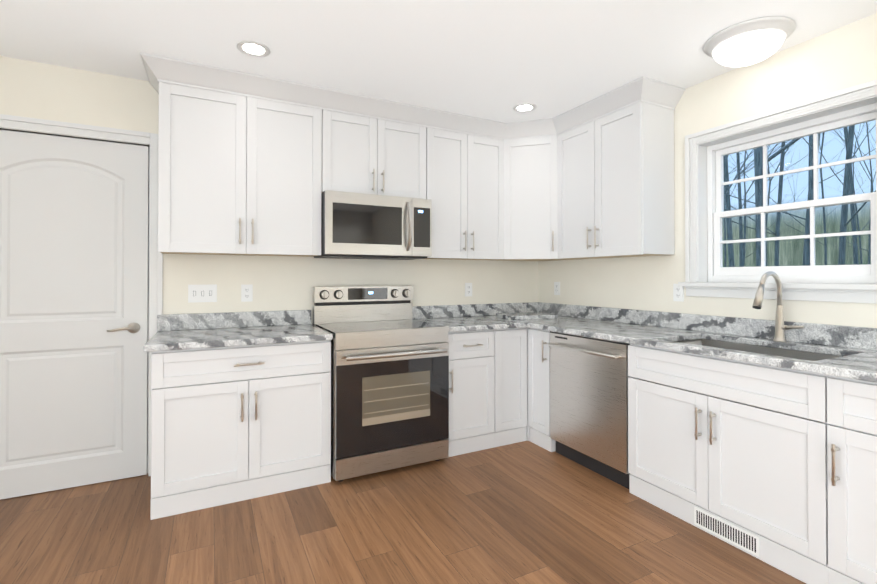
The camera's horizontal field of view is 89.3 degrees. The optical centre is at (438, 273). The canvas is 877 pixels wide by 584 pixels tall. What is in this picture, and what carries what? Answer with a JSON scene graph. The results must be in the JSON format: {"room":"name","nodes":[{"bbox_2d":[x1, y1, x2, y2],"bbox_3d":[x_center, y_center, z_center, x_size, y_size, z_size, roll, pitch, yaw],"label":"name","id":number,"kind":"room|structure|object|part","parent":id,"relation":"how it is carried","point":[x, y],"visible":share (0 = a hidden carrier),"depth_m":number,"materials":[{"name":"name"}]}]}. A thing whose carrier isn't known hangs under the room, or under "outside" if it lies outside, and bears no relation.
{"room":"kitchen","nodes":[
{"label":"kitchen","id":0,"kind":"room"},
{"bbox_2d":[0,56,537,324],"bbox_3d":[-1.281,0.031,3.086,5.180,2.440,0.140,0,0,-27],"label":"wall","id":1,"kind":"structure","parent":0,"point":[32,89],"depth_m":2.96,"materials":[{"name":"paint"}]},
{"bbox_2d":[0,130,148,499],"bbox_3d":[-2.172,0.225,2.581,0.813,2.032,0.035,0,0,-27],"label":"door","id":2,"kind":"structure","parent":1,"relation":"in","point":[74,230],"depth_m":2.58,"materials":[{"name":"white paint"}]},
{"bbox_2d":[107,323,139,332],"bbox_3d":[-1.893,0.333,2.670,0.159,0.066,0.058,0,0,-27],"label":"door handle","id":3,"kind":"object","parent":2,"relation":"attached to","point":[133,328],"depth_m":2.69,"materials":[{"name":"silver metal"}]},
{"bbox_2d":[0,114,162,475],"bbox_3d":[-2.187,0.189,2.609,0.975,2.117,0.158,0,0,-27],"label":"door frame","id":4,"kind":"structure","parent":1,"relation":"attached to","point":[155,256],"depth_m":2.74,"materials":[{"name":"white paint"}]},
{"bbox_2d":[188,284,216,302],"bbox_3d":[-1.524,0.130,2.871,0.164,0.115,0.019,0,0,-27],"label":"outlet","id":5,"kind":"object","parent":1,"relation":"attached to","point":[202,293],"depth_m":2.87,"materials":[{"name":"white plastic"}]},
{"bbox_2d":[188,284,216,302],"bbox_3d":[-1.524,0.130,2.871,0.164,0.115,0.019,0,0,-27],"label":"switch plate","id":6,"kind":"object","parent":5,"relation":"attached to","point":[196,293],"depth_m":2.87,"materials":[{"name":"white plastic"}]},
{"bbox_2d":[156,56,335,256],"bbox_3d":[-1.217,-0.656,2.861,0.974,1.068,0.321,0,0,-27],"label":"upper cabinet","id":7,"kind":"object","parent":1,"relation":"attached to","point":[252,164],"depth_m":2.69,"materials":[{"name":"white paint"}]},
{"bbox_2d":[241,284,252,301],"bbox_3d":[-1.292,0.132,2.997,0.070,0.115,0.008,0,0,-27],"label":"outlet","id":8,"kind":"object","parent":1,"relation":"attached to","point":[246,290],"depth_m":2.99,"materials":[{"name":"white plastic"}]},
{"bbox_2d":[241,284,252,301],"bbox_3d":[-1.292,0.133,2.997,0.070,0.115,0.008,0,0,-27],"label":"outlet plate","id":9,"kind":"object","parent":8,"relation":"attached to","point":[246,290],"depth_m":2.99,"materials":[{"name":"white plastic"}]},
{"bbox_2d":[332,92,419,197],"bbox_3d":[-0.498,-0.863,3.232,0.762,0.650,0.321,0,0,-27],"label":"upper cabinet","id":10,"kind":"object","parent":1,"relation":"attached to","point":[378,141],"depth_m":3.08,"materials":[{"name":"white paint"}]},
{"bbox_2d":[314,190,431,259],"bbox_3d":[-0.465,-0.318,3.162,0.756,0.424,0.470,0,0,-27],"label":"over-the-range microwave","id":11,"kind":"object","parent":10,"relation":"attached to","point":[363,226],"visible":0.98,"depth_m":2.99,"materials":[{"name":"silver metal"}]},
{"bbox_2d":[420,108,499,259],"bbox_3d":[0.152,-0.651,3.544,0.801,1.068,0.357,0,0,-27],"label":"upper cabinet","id":12,"kind":"object","parent":1,"relation":"attached to","point":[460,154],"depth_m":3.40,"materials":[{"name":"white paint"}]},
{"bbox_2d":[465,283,471,295],"bbox_3d":[0.257,0.138,3.793,0.070,0.115,0.008,0,0,-27],"label":"outlet","id":13,"kind":"object","parent":1,"relation":"attached to","point":[468,286],"depth_m":3.79,"materials":[{"name":"white plastic"}]},
{"bbox_2d":[465,283,471,295],"bbox_3d":[0.257,0.139,3.793,0.070,0.115,0.008,0,0,-27],"label":"outlet plate","id":14,"kind":"object","parent":13,"relation":"attached to","point":[468,286],"depth_m":3.79,"materials":[{"name":"white plastic"}]},
{"bbox_2d":[157,302,876,350],"bbox_3d":[0.278,0.302,2.113,3.012,0.102,3.009,0,0,-27],"label":"backsplash","id":15,"kind":"structure","parent":1,"relation":"attached to","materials":[{"name":"stone"}]},
{"bbox_2d":[497,116,559,260],"bbox_3d":[0.785,-0.650,3.695,0.667,1.068,0.667,0,0,-27],"label":"upper cabinet","id":16,"kind":"object","parent":1,"relation":"attached to","point":[529,150],"depth_m":3.52,"materials":[{"name":"white paint"}]},
{"bbox_3d":[-0.101,-1.134,2.808,3.060,0.112,1.447,0,0,-27],"label":"crown","id":17,"kind":"part","parent":16,"relation":"part of","materials":[{"name":"white paint"}]},
{"bbox_2d":[0,441,805,583],"bbox_3d":[0.030,1.272,0.523,5.180,0.080,5.880,0,0,-27],"label":"floor","id":18,"kind":"structure","parent":0,"point":[526,512],"depth_m":2.11,"materials":[{"name":"brown wood"}]},
{"bbox_2d":[150,340,330,519],"bbox_3d":[-1.180,0.821,2.708,0.909,0.854,0.605,0,0,-27],"label":"base cabinet","id":19,"kind":"object","parent":18,"relation":"on","point":[231,424],"depth_m":2.42,"materials":[{"name":"white paint"}]},
{"bbox_2d":[143,310,332,351],"bbox_3d":[-1.186,0.324,2.689,0.936,0.136,0.647,0,0,-27],"label":"countertop","id":20,"kind":"structure","parent":19,"relation":"on","point":[226,329],"depth_m":2.76,"materials":[{"name":"stone"}]},
{"bbox_2d":[313,286,448,481],"bbox_3d":[-0.400,0.673,3.029,0.754,1.156,0.728,0,0,-27],"label":"range","id":21,"kind":"object","parent":18,"relation":"on","point":[389,383],"visible":1,"depth_m":2.79,"materials":[{"name":"silver metal"}]},
{"bbox_2d":[446,330,485,456],"bbox_3d":[0.115,0.826,3.374,0.462,0.854,0.605,0,0,-27],"label":"base cabinet","id":22,"kind":"object","parent":18,"relation":"on","point":[467,349],"depth_m":3.09,"materials":[{"name":"white paint"}]},
{"bbox_2d":[412,303,522,331],"bbox_3d":[0.201,0.330,3.398,0.630,0.136,0.653,0,0,-27],"label":"countertop","id":23,"kind":"structure","parent":22,"relation":"on","point":[468,317],"depth_m":3.60,"materials":[{"name":"stone"}]},
{"bbox_2d":[486,327,525,448],"bbox_3d":[0.392,0.827,3.486,0.372,0.854,0.659,0,0,-27],"label":"base cabinet","id":24,"kind":"object","parent":18,"relation":"on","point":[505,348],"depth_m":3.24,"materials":[{"name":"white paint"}]},
{"bbox_2d":[526,327,555,451],"bbox_3d":[0.959,0.826,3.343,0.666,0.854,0.260,0,0,-27],"label":"base cabinet","id":25,"kind":"object","parent":18,"relation":"on","point":[537,340],"depth_m":3.22,"materials":[{"name":"white paint"}]},
{"bbox_2d":[548,331,629,488],"bbox_3d":[1.164,0.825,2.936,0.641,0.850,0.639,0,0,-27],"label":"dishwasher","id":26,"kind":"object","parent":18,"relation":"on","point":[589,376],"visible":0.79,"depth_m":2.77,"materials":[{"name":"silver metal"}]},
{"bbox_2d":[802,371,876,583],"bbox_3d":[1.879,0.813,1.619,0.604,0.854,0.633,0,0,-27],"label":"base cabinet","id":27,"kind":"object","parent":18,"relation":"on","point":[839,451],"depth_m":1.67,"materials":[{"name":"white paint"}]},
{"bbox_2d":[503,302,876,421],"bbox_3d":[1.318,0.429,2.647,0.672,0.346,3.009,0,0,-27],"label":"countertop","id":28,"kind":"structure","parent":27,"relation":"on","point":[850,352],"depth_m":2.44,"materials":[{"name":"stone"}]},
{"bbox_2d":[496,312,557,319],"bbox_3d":[0.725,0.350,3.665,0.420,0.030,0.280,0,0,-15],"label":"granite","id":29,"kind":"object","parent":28,"relation":"on","point":[529,315],"visible":1,"depth_m":3.56,"materials":[{"name":"grey stone"}]},
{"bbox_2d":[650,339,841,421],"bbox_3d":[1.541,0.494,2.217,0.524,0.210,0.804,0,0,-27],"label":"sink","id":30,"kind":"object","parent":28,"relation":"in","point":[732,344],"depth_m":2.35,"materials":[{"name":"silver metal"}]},
{"bbox_2d":[752,271,803,341],"bbox_3d":[1.710,0.172,2.240,0.258,0.366,0.134,0,0,-27],"label":"faucet","id":31,"kind":"object","parent":28,"relation":"on","point":[780,328],"visible":0.98,"depth_m":2.30,"materials":[{"name":"silver metal"}]},
{"bbox_2d":[0,0,876,122],"bbox_3d":[0.030,-1.258,0.543,5.180,0.100,5.880,0,0,-27],"label":"ceiling","id":32,"kind":"structure","parent":0,"point":[496,60],"depth_m":2.28,"materials":[{"name":"white paint"}]},
{"bbox_2d":[237,41,269,56],"bbox_3d":[-0.982,-1.191,2.361,0.165,0.006,0.165,0,-1,-42],"label":"recessed light","id":33,"kind":"object","parent":32,"relation":"in","point":[253,48],"depth_m":2.35,"materials":[{"name":"white paint"}]},
{"bbox_2d":[513,103,536,111],"bbox_3d":[0.618,-1.184,3.183,0.165,0.006,0.165,0,-1,-42],"label":"recessed light","id":34,"kind":"object","parent":32,"relation":"in","point":[525,107],"depth_m":3.17,"materials":[{"name":"white paint"}]},
{"bbox_2d":[703,16,795,66],"bbox_3d":[1.568,-1.127,2.254,0.384,0.136,0.384,0,0,-27],"label":"flush-mount ceiling light","id":35,"kind":"object","parent":32,"relation":"attached to","point":[749,42],"visible":1,"depth_m":2.16,"materials":[{"name":"white glass"}]},
{"bbox_2d":[538,13,876,327],"bbox_3d":[2.304,0.020,1.623,0.140,2.440,5.740,0,0,-27],"label":"wall","id":36,"kind":"structure","parent":0,"point":[843,57],"depth_m":2.62,"materials":[{"name":"paint"}]},
{"bbox_2d":[554,282,559,294],"bbox_3d":[1.044,0.133,3.912,0.008,0.115,0.070,0,0,-27],"label":"outlet","id":37,"kind":"object","parent":36,"relation":"attached to","point":[556,284],"depth_m":3.91,"materials":[{"name":"white plastic"}]},
{"bbox_2d":[554,282,559,294],"bbox_3d":[1.044,0.133,3.912,0.008,0.115,0.070,0,0,-27],"label":"outlet plate","id":38,"kind":"object","parent":37,"relation":"attached to","point":[556,284],"depth_m":3.91,"materials":[{"name":"white plastic"}]},
{"bbox_2d":[560,96,599,259],"bbox_3d":[1.137,-0.653,3.346,0.358,1.068,0.482,0,0,-27],"label":"upper cabinet","id":39,"kind":"object","parent":36,"relation":"attached to","point":[579,126],"depth_m":3.24,"materials":[{"name":"white paint"}]},
{"bbox_2d":[600,80,675,257],"bbox_3d":[1.311,-0.655,3.049,0.321,1.068,0.440,0,0,-27],"label":"upper cabinet","id":40,"kind":"object","parent":36,"relation":"attached to","point":[637,121],"depth_m":2.88,"materials":[{"name":"white paint"}]},
{"bbox_2d":[673,284,683,301],"bbox_3d":[1.565,0.125,2.897,0.008,0.115,0.070,0,0,-27],"label":"outlet","id":41,"kind":"object","parent":36,"relation":"attached to","point":[678,291],"depth_m":2.89,"materials":[{"name":"white plastic"}]},
{"bbox_2d":[673,284,683,301],"bbox_3d":[1.565,0.125,2.897,0.008,0.115,0.070,0,0,-27],"label":"outlet plate","id":42,"kind":"object","parent":41,"relation":"attached to","point":[678,291],"depth_m":2.89,"materials":[{"name":"white plastic"}]},
{"bbox_2d":[678,79,876,303],"bbox_3d":[1.844,-0.371,2.413,0.142,1.025,1.068,0,0,-27],"label":"window frame","id":43,"kind":"structure","parent":36,"relation":"attached to","point":[696,283],"depth_m":2.53,"materials":[{"name":"white paint"}]},
{"bbox_2d":[707,103,876,283],"bbox_3d":[1.939,-0.378,2.461,0.070,0.863,0.860,0,0,-27],"label":"window unit","id":44,"kind":"structure","parent":36,"relation":"in","point":[813,272],"depth_m":2.44,"materials":[{"name":"white plastic"}]},
{"bbox_2d":[694,506,759,556],"bbox_3d":[1.325,1.188,2.055,0.004,0.086,0.290,0,0,-27],"label":"air vent register","id":45,"kind":"object","parent":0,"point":[733,534],"visible":1,"depth_m":2.04,"materials":[{"name":"white plastic"}]},
{"bbox_2d":[628,344,829,583],"bbox_3d":[1.536,0.818,2.246,0.643,0.854,0.916,0,0,-27],"label":"base cabinet","id":46,"kind":"object","parent":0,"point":[765,473],"depth_m":2.00,"materials":[{"name":"white paint"}]},
{"label":"outside","id":47,"kind":"structure","parent":0,"visible":0},
{"bbox_2d":[722,202,870,266],"bbox_3d":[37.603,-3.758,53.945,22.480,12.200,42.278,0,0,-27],"label":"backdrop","id":48,"kind":"structure","parent":47,"point":[789,255],"depth_m":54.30,"materials":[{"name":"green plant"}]},
{"label":"ground","id":49,"kind":"structure","parent":47,"visible":0},
{"bbox_2d":[722,122,875,266],"bbox_3d":[19.674,-13.856,35.180,59.008,32.122,49.392,0,0,-27],"label":"trees","id":50,"kind":"object","parent":49,"relation":"on","point":[848,183],"depth_m":18.68,"materials":[{"name":"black plant"}]}
]}

